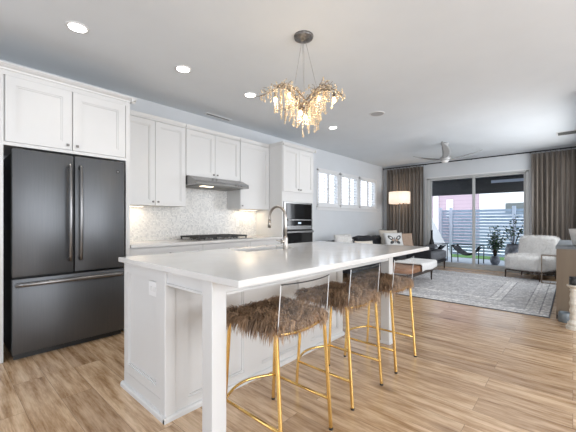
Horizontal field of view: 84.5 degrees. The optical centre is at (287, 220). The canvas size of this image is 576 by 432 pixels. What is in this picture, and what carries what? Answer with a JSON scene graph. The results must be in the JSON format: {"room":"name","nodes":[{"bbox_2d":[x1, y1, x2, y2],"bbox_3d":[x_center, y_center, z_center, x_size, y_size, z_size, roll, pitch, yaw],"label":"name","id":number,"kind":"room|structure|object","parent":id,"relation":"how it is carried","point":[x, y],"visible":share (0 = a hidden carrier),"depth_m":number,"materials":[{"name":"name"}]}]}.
{"room":"kitchen","nodes":[
{"label":"kitchen","id":0,"kind":"room"},
{"bbox_2d":[0,59,383,241],"bbox_3d":[-1.006,-0.200,5.172,0.150,2.740,11.550,0,0,42],"label":"wall","id":1,"kind":"structure","parent":0,"point":[326,223],"depth_m":7.09,"materials":[{"name":"paint"}]},
{"bbox_2d":[130,110,186,206],"bbox_3d":[-1.732,-0.733,3.970,0.352,1.085,0.819,0,0,42],"label":"upper cabinet","id":2,"kind":"object","parent":1,"relation":"attached to","point":[157,144],"visible":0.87,"depth_m":3.88,"materials":[{"name":"white paint"}]},
{"bbox_2d":[130,188,255,240],"bbox_3d":[-1.352,-0.187,4.667,0.010,0.886,2.365,0,0,42],"label":"backsplash","id":3,"kind":"structure","parent":1,"relation":"attached to","point":[205,212],"depth_m":4.62,"materials":[{"name":"tile"}]},
{"bbox_2d":[186,124,240,180],"bbox_3d":[-1.151,-0.940,4.617,0.352,0.670,0.909,0,0,42],"label":"upper cabinet","id":4,"kind":"object","parent":1,"relation":"attached to","point":[209,153],"visible":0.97,"depth_m":4.47,"materials":[{"name":"white paint"}]},
{"bbox_2d":[186,175,248,190],"bbox_3d":[-1.081,-0.531,4.554,0.540,0.134,0.901,0,0,42],"label":"range hood","id":5,"kind":"object","parent":4,"relation":"attached to","point":[196,182],"visible":0.95,"depth_m":4.38,"materials":[{"name":"silver metal"}]},
{"bbox_2d":[227,138,269,209],"bbox_3d":[-0.636,-0.733,5.190,0.352,1.085,0.619,0,0,42],"label":"upper cabinet","id":6,"kind":"object","parent":1,"relation":"attached to","point":[254,155],"visible":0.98,"depth_m":5.07,"materials":[{"name":"white paint"}]},
{"bbox_2d":[317,167,339,206],"bbox_3d":[0.893,-0.745,7.244,0.154,0.830,0.910,0,0,42],"label":"window","id":7,"kind":"structure","parent":1,"relation":"in","point":[326,180],"depth_m":7.23,"materials":[{"name":"white paint"}]},
{"bbox_2d":[319,171,328,204],"bbox_3d":[0.782,-0.735,7.070,0.028,0.730,0.403,0,0,42],"label":"shutter","id":8,"kind":"object","parent":7,"relation":"attached to","point":[323,172],"depth_m":7.09,"materials":[{"name":"white paint"}]},
{"bbox_2d":[329,173,338,204],"bbox_3d":[1.054,-0.735,7.373,0.028,0.730,0.403,0,0,42],"label":"shutter","id":9,"kind":"object","parent":7,"relation":"attached to","point":[334,174],"depth_m":7.39,"materials":[{"name":"white paint"}]},
{"bbox_2d":[316,206,378,212],"bbox_3d":[1.582,-0.285,7.895,0.060,0.090,2.860,0,0,42],"label":"trim","id":10,"kind":"structure","parent":1,"relation":"attached to","point":[330,208],"depth_m":7.67,"materials":[{"name":"white paint"}]},
{"bbox_2d":[340,172,358,207],"bbox_3d":[1.508,-0.745,7.928,0.154,0.830,0.890,0,0,42],"label":"window","id":11,"kind":"structure","parent":1,"relation":"in","point":[347,183],"depth_m":7.92,"materials":[{"name":"white paint"}]},
{"bbox_2d":[342,175,349,205],"bbox_3d":[1.400,-0.735,7.758,0.028,0.730,0.393,0,0,42],"label":"shutter","id":12,"kind":"object","parent":11,"relation":"attached to","point":[344,176],"depth_m":7.78,"materials":[{"name":"white paint"}]},
{"bbox_2d":[350,177,357,206],"bbox_3d":[1.665,-0.735,8.054,0.028,0.730,0.393,0,0,42],"label":"shutter","id":13,"kind":"object","parent":11,"relation":"attached to","point":[355,178],"depth_m":8.07,"materials":[{"name":"white paint"}]},
{"bbox_2d":[359,176,376,208],"bbox_3d":[2.139,-0.745,8.631,0.154,0.830,0.960,0,0,42],"label":"window","id":14,"kind":"structure","parent":1,"relation":"in","point":[366,189],"depth_m":8.66,"materials":[{"name":"white paint"}]},
{"bbox_2d":[361,179,367,206],"bbox_3d":[2.020,-0.735,8.448,0.028,0.730,0.428,0,0,42],"label":"shutter","id":15,"kind":"object","parent":14,"relation":"attached to","point":[366,180],"depth_m":8.49,"materials":[{"name":"white paint"}]},
{"bbox_2d":[368,181,374,207],"bbox_3d":[2.308,-0.735,8.770,0.028,0.730,0.428,0,0,42],"label":"shutter","id":16,"kind":"object","parent":14,"relation":"attached to","point":[372,194],"depth_m":8.74,"materials":[{"name":"white paint"}]},
{"bbox_2d":[0,0,575,166],"bbox_3d":[1.832,-1.630,2.622,7.780,0.120,11.550,0,0,42],"label":"ceiling","id":17,"kind":"structure","parent":0,"point":[491,77],"depth_m":3.10,"materials":[{"name":"paint"}]},
{"bbox_2d":[65,21,89,33],"bbox_3d":[-1.706,-1.565,2.568,0.168,0.010,0.168,0,0,42],"label":"recessed light","id":18,"kind":"object","parent":17,"relation":"in","point":[74,26],"visible":1,"depth_m":2.56,"materials":[{"name":"white paint"}]},
{"bbox_2d":[175,65,191,72],"bbox_3d":[-1.081,-1.565,3.270,0.168,0.010,0.168,0,0,42],"label":"recessed light","id":19,"kind":"object","parent":17,"relation":"in","point":[180,68],"visible":1,"depth_m":3.27,"materials":[{"name":"white paint"}]},
{"bbox_2d":[204,112,231,120],"bbox_3d":[-1.052,-1.566,4.777,0.090,0.008,0.460,0,0,42],"label":"ceiling vent","id":20,"kind":"object","parent":17,"relation":"in","point":[206,113],"visible":1,"depth_m":4.75,"materials":[{"name":"white metal"}]},
{"bbox_2d":[243,92,256,97],"bbox_3d":[-0.469,-1.565,3.944,0.168,0.010,0.168,0,0,42],"label":"recessed light","id":21,"kind":"object","parent":17,"relation":"in","point":[247,94],"visible":0.94,"depth_m":3.92,"materials":[{"name":"white paint"}]},
{"bbox_2d":[252,30,345,136],"bbox_3d":[0.118,-1.157,2.682,0.765,0.826,0.671,0,0,42],"label":"chandelier","id":22,"kind":"object","parent":17,"relation":"hanging from","point":[302,37],"visible":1,"depth_m":2.65,"materials":[{"name":"gold metal"}]},
{"bbox_2d":[369,111,384,115],"bbox_3d":[1.303,-1.566,4.637,0.216,0.008,0.216,0,0,42],"label":"ceiling speaker","id":23,"kind":"object","parent":17,"relation":"attached to","point":[376,113],"visible":1,"depth_m":4.61,"materials":[{"name":"white paint"}]},
{"bbox_2d":[371,112,382,115],"bbox_3d":[1.303,-1.567,4.637,0.180,0.005,0.180,0,0,42],"label":"grille","id":24,"kind":"object","parent":23,"relation":"attached to","point":[372,113],"depth_m":4.61,"materials":[{"name":"grey metal"}]},
{"bbox_2d":[413,141,480,162],"bbox_3d":[3.032,-1.373,6.361,1.291,0.395,1.255,0,0,42],"label":"ceiling fan","id":25,"kind":"object","parent":17,"relation":"hanging from","point":[445,158],"visible":1,"depth_m":6.32,"materials":[{"name":"grey metal"},{"name":"white plastic"}]},
{"bbox_2d":[556,130,575,135],"bbox_3d":[4.975,-1.566,5.626,0.320,0.008,0.300,0,0,42],"label":"ceiling vent","id":26,"kind":"object","parent":17,"relation":"in","point":[570,131],"visible":1,"depth_m":5.66,"materials":[{"name":"white metal"}]},
{"bbox_2d":[0,266,575,431],"bbox_3d":[1.832,1.230,2.622,7.780,0.120,11.550,0,0,42],"label":"floor","id":27,"kind":"structure","parent":0,"point":[474,369],"depth_m":2.24,"materials":[{"name":"brown wood"}]},
{"bbox_2d":[3,148,123,359],"bbox_3d":[-2.192,0.278,3.130,0.736,1.785,0.880,0,0,42],"label":"refrigerator","id":28,"kind":"object","parent":27,"relation":"on","point":[63,215],"visible":0.99,"depth_m":2.87,"materials":[{"name":"black metal"}]},
{"bbox_2d":[0,60,136,362],"bbox_3d":[-2.455,-0.066,2.935,0.680,2.472,1.785,0,0,42],"label":"tall cabinet","id":29,"kind":"object","parent":27,"relation":"on","point":[40,111],"visible":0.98,"depth_m":2.91,"materials":[{"name":"white paint"}]},
{"bbox_2d":[130,239,280,255],"bbox_3d":[-1.121,0.730,4.456,0.632,0.880,2.359,0,0,42],"label":"base cabinet","id":30,"kind":"object","parent":27,"relation":"on","point":[210,246],"visible":0.1,"depth_m":4.00,"materials":[{"name":"white paint"}]},
{"bbox_2d":[130,236,282,247],"bbox_3d":[-1.109,0.272,4.447,0.644,0.032,2.362,0,0,42],"label":"countertop","id":31,"kind":"structure","parent":30,"relation":"on","point":[153,243],"depth_m":3.96,"materials":[{"name":"white stone"}]},
{"bbox_2d":[177,234,252,240],"bbox_3d":[-1.017,0.228,4.516,0.510,0.055,0.940,0,0,42],"label":"cooktop","id":32,"kind":"object","parent":31,"relation":"in","point":[209,237],"visible":0.99,"depth_m":4.37,"materials":[{"name":"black metal"}]},
{"bbox_2d":[120,257,392,431],"bbox_3d":[-0.082,0.730,2.650,1.105,0.880,2.079,0,0,42],"label":"kitchen island","id":33,"kind":"object","parent":27,"relation":"on","point":[175,331],"visible":0.7,"depth_m":1.99,"materials":[{"name":"white paint"}]},
{"bbox_2d":[149,280,155,296],"bbox_3d":[-0.829,0.418,1.954,0.116,0.090,0.007,0,0,42],"label":"outlet","id":34,"kind":"object","parent":33,"relation":"attached to","point":[152,283],"depth_m":1.96,"materials":[{"name":"white plastic"}]},
{"bbox_2d":[118,241,428,287],"bbox_3d":[0.102,0.272,2.698,1.330,0.032,2.419,0,0,42],"label":"island countertop","id":35,"kind":"structure","parent":33,"relation":"on","point":[233,267],"depth_m":2.11,"materials":[{"name":"white stone"}]},
{"bbox_2d":[268,205,288,248],"bbox_3d":[-0.122,0.054,2.939,0.256,0.403,0.134,0,0,42],"label":"kitchen faucet","id":36,"kind":"object","parent":35,"relation":"on","point":[284,241],"visible":0.99,"depth_m":2.89,"materials":[{"name":"silver metal"}]},
{"bbox_2d":[226,274,332,431],"bbox_3d":[-0.079,0.735,1.798,0.558,0.872,0.519,0,0,42],"label":"bar stool","id":37,"kind":"object","parent":27,"relation":"on","point":[271,317],"visible":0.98,"depth_m":1.70,"materials":[{"name":"gold metal"}]},
{"bbox_2d":[256,141,316,243],"bbox_3d":[-0.033,-0.053,5.626,0.686,2.447,0.905,0,0,42],"label":"tall cabinet","id":38,"kind":"object","parent":27,"relation":"on","point":[290,165],"visible":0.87,"depth_m":5.30,"materials":[{"name":"white paint"}]},
{"bbox_2d":[283,201,312,226],"bbox_3d":[0.011,-0.108,5.586,0.550,0.417,0.759,0,0,42],"label":"microwave","id":39,"kind":"object","parent":38,"relation":"in","point":[298,214],"visible":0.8,"depth_m":5.41,"materials":[{"name":"black plastic"}]},
{"bbox_2d":[283,227,313,243],"bbox_3d":[0.021,0.507,5.577,0.575,0.806,0.753,0,0,42],"label":"wall oven","id":40,"kind":"object","parent":38,"relation":"in","point":[294,234],"visible":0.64,"depth_m":5.42,"materials":[{"name":"black glass"}]},
{"bbox_2d":[292,263,382,410],"bbox_3d":[0.347,0.735,2.280,0.558,0.872,0.519,0,0,42],"label":"bar stool","id":41,"kind":"object","parent":27,"relation":"on","point":[341,296],"visible":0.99,"depth_m":2.17,"materials":[{"name":"gold metal"}]},
{"bbox_2d":[343,256,416,373],"bbox_3d":[0.777,0.735,2.751,0.558,0.872,0.519,0,0,42],"label":"bar stool","id":42,"kind":"object","parent":27,"relation":"on","point":[390,284],"visible":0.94,"depth_m":2.63,"materials":[{"name":"gold metal"}]},
{"bbox_2d":[328,235,445,277],"bbox_3d":[2.220,0.759,7.228,1.780,0.823,3.280,0,0,42],"label":"sectional sofa","id":43,"kind":"object","parent":27,"relation":"on","point":[439,255],"visible":0.17,"depth_m":7.44,"materials":[{"name":"black fabric"}]},
{"bbox_2d":[333,233,353,242],"bbox_3d":[1.186,0.493,6.633,0.522,0.486,0.299,0,0,-29],"label":"throw pillow","id":44,"kind":"object","parent":43,"relation":"on","point":[338,238],"visible":0.41,"depth_m":6.60,"materials":[{"name":"white fabric"}]},
{"bbox_2d":[352,235,373,243],"bbox_3d":[1.834,0.539,7.749,0.230,0.383,0.860,0,0,42],"label":"cushion","id":45,"kind":"object","parent":43,"relation":"on","point":[367,237],"depth_m":7.61,"materials":[{"name":"black fabric"}]},
{"bbox_2d":[354,241,372,243],"bbox_3d":[1.588,0.553,6.547,0.440,0.283,0.178,0,0,-18],"label":"throw pillow","id":46,"kind":"object","parent":43,"relation":"on","point":[367,242],"visible":0.2,"depth_m":6.55,"materials":[{"name":"beige fabric"}]},
{"bbox_2d":[372,235,380,243],"bbox_3d":[2.479,0.548,8.467,0.230,0.363,1.050,0,0,42],"label":"cushion","id":47,"kind":"object","parent":43,"relation":"on","point":[377,239],"depth_m":8.12,"materials":[{"name":"black fabric"}]},
{"bbox_2d":[379,230,396,243],"bbox_3d":[2.638,0.460,8.267,0.520,0.451,0.230,0,0,-8],"label":"throw pillow","id":48,"kind":"object","parent":43,"relation":"on","point":[381,232],"visible":0.3,"depth_m":8.25,"materials":[{"name":"beige fabric"}]},
{"bbox_2d":[383,233,402,244],"bbox_3d":[2.637,0.488,7.910,0.500,0.395,0.207,0,0,-8],"label":"throw pillow","id":49,"kind":"object","parent":43,"relation":"on","point":[390,238],"visible":0.88,"depth_m":7.86,"materials":[{"name":"white fabric"}]},
{"bbox_2d":[402,233,412,245],"bbox_3d":[3.007,0.497,8.110,0.381,0.376,0.195,0,0,2],"label":"throw pillow","id":50,"kind":"object","parent":43,"relation":"on","point":[407,240],"visible":0.69,"depth_m":8.06,"materials":[{"name":"beige fabric"}]},
{"bbox_2d":[406,248,437,258],"bbox_3d":[3.172,0.794,7.473,0.593,0.278,0.643,0,0,42],"label":"throw blanket","id":51,"kind":"object","parent":43,"relation":"on","point":[426,254],"visible":0.38,"depth_m":7.19,"materials":[{"name":"black fabric"}]},
{"bbox_2d":[425,244,437,247],"bbox_3d":[3.578,0.631,7.917,0.260,0.073,0.240,0,0,42],"label":"tray","id":52,"kind":"object","parent":43,"relation":"on","point":[428,245],"visible":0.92,"depth_m":7.83,"materials":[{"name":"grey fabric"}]},
{"bbox_2d":[429,230,434,248],"bbox_3d":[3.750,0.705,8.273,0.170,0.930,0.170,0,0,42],"label":"vase","id":53,"kind":"object","parent":52,"relation":"on","point":[431,242],"visible":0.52,"depth_m":8.24,"materials":[{"name":"black ceramic"}]},
{"bbox_2d":[389,188,409,232],"bbox_3d":[3.024,0.140,8.602,0.550,2.060,0.550,0,0,42],"label":"floor lamp","id":54,"kind":"object","parent":27,"relation":"on","point":[395,197],"visible":0.8,"depth_m":8.38,"materials":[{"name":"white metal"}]},
{"bbox_2d":[344,270,555,317],"bbox_3d":[3.019,1.164,5.945,3.045,0.012,3.020,0,0,42],"label":"area rug","id":55,"kind":"object","parent":27,"relation":"on","point":[533,297],"visible":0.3,"depth_m":5.13,"materials":[{"name":"grey fabric"}]},
{"bbox_2d":[380,262,432,279],"bbox_3d":[2.258,0.975,5.984,0.600,0.366,1.320,0,0,42],"label":"bench","id":56,"kind":"object","parent":55,"relation":"on","point":[399,268],"visible":0.38,"depth_m":5.51,"materials":[{"name":"brown leather"}]},
{"bbox_2d":[380,262,421,274],"bbox_3d":[2.258,0.856,5.984,0.600,0.128,1.320,0,0,42],"label":"leather cushion","id":57,"kind":"object","parent":56,"relation":"on","point":[399,268],"depth_m":5.49,"materials":[{"name":"brown leather"}]},
{"bbox_2d":[395,258,436,271],"bbox_3d":[2.471,0.834,6.101,0.541,0.152,0.823,0,0,42],"label":"sheepskin throw","id":58,"kind":"object","parent":56,"relation":"on","point":[427,264],"visible":0.97,"depth_m":5.95,"materials":[{"name":"white fur"}]},
{"bbox_2d":[503,234,560,281],"bbox_3d":[4.949,0.718,6.449,0.838,0.880,0.780,0,0,-27],"label":"armchair","id":59,"kind":"object","parent":55,"relation":"on","point":[531,247],"visible":0.91,"depth_m":6.35,"materials":[{"name":"white fabric"}]},
{"bbox_2d":[541,254,555,283],"bbox_3d":[4.869,0.896,5.900,0.243,0.524,0.175,0,0,42],"label":"table","id":60,"kind":"object","parent":55,"relation":"on","point":[541,254],"visible":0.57,"depth_m":5.91,"materials":[{"name":"brown metal"}]},
{"bbox_2d":[558,311,569,322],"bbox_3d":[3.209,1.113,3.677,0.124,0.115,0.124,0,0,42],"label":"pot","id":61,"kind":"object","parent":27,"relation":"on","point":[563,316],"visible":0.79,"depth_m":3.65,"materials":[{"name":"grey ceramic"}]},
{"bbox_2d":[555,240,575,318],"bbox_3d":[3.998,0.738,4.296,0.515,0.865,1.785,0,0,42],"label":"base cabinet","id":62,"kind":"object","parent":27,"relation":"on","point":[565,251],"visible":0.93,"depth_m":3.77,"materials":[{"name":"beige wood"}]},
{"bbox_2d":[569,229,575,244],"bbox_3d":[3.609,0.202,3.950,0.176,0.205,0.176,0,0,42],"label":"vase","id":63,"kind":"object","parent":62,"relation":"on","point":[572,232],"visible":1,"depth_m":3.94,"materials":[{"name":"ceramic"}]},
{"bbox_2d":[566,284,575,330],"bbox_3d":[3.097,0.931,3.429,0.143,0.478,0.143,0,0,42],"label":"candle holder","id":64,"kind":"object","parent":27,"relation":"on","point":[571,324],"visible":0.98,"depth_m":3.41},
{"bbox_2d":[569,276,575,285],"bbox_3d":[3.097,0.647,3.429,0.084,0.088,0.084,0,0,42],"label":"candle","id":65,"kind":"object","parent":64,"relation":"on","point":[572,279],"visible":1,"depth_m":3.41,"materials":[{"name":"wax"}]},
{"bbox_2d":[384,145,575,273],"bbox_3d":[4.440,-0.200,7.942,4.250,2.740,0.150,0,0,42],"label":"wall","id":66,"kind":"structure","parent":0,"point":[518,161],"depth_m":7.78,"materials":[{"name":"paint"}]},
{"bbox_2d":[427,170,528,273],"bbox_3d":[4.565,0.020,7.789,2.180,2.300,0.150,0,0,42],"label":"door","id":67,"kind":"structure","parent":66,"relation":"in","point":[478,220],"depth_m":7.75,"materials":[{"name":"grey"}]},
{"bbox_2d":[425,168,530,273],"bbox_3d":[4.529,0.005,7.749,2.280,2.330,0.018,0,0,42],"label":"trim","id":68,"kind":"structure","parent":66,"relation":"attached to","point":[530,168],"depth_m":7.65,"materials":[{"name":"white paint"}]},
{"bbox_2d":[383,146,575,169],"bbox_3d":[4.350,-1.505,7.842,4.210,0.040,0.119,0,0,42],"label":"curtain rod","id":69,"kind":"object","parent":66,"relation":"attached to","point":[574,146],"visible":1,"depth_m":7.44,"materials":[{"name":"black metal"}]},
{"bbox_2d":[387,165,423,245],"bbox_3d":[3.224,-0.185,8.777,1.038,2.650,0.167,0,0,42],"label":"curtain","id":70,"kind":"object","parent":69,"relation":"hanging from","point":[406,179],"visible":0.62,"depth_m":8.72,"materials":[{"name":"brown fabric"}]},
{"bbox_2d":[531,147,575,274],"bbox_3d":[5.575,-0.185,6.667,0.754,2.650,0.169,0,0,42],"label":"curtain","id":71,"kind":"object","parent":69,"relation":"hanging from","point":[553,174],"visible":0.73,"depth_m":6.63,"materials":[{"name":"brown fabric"}]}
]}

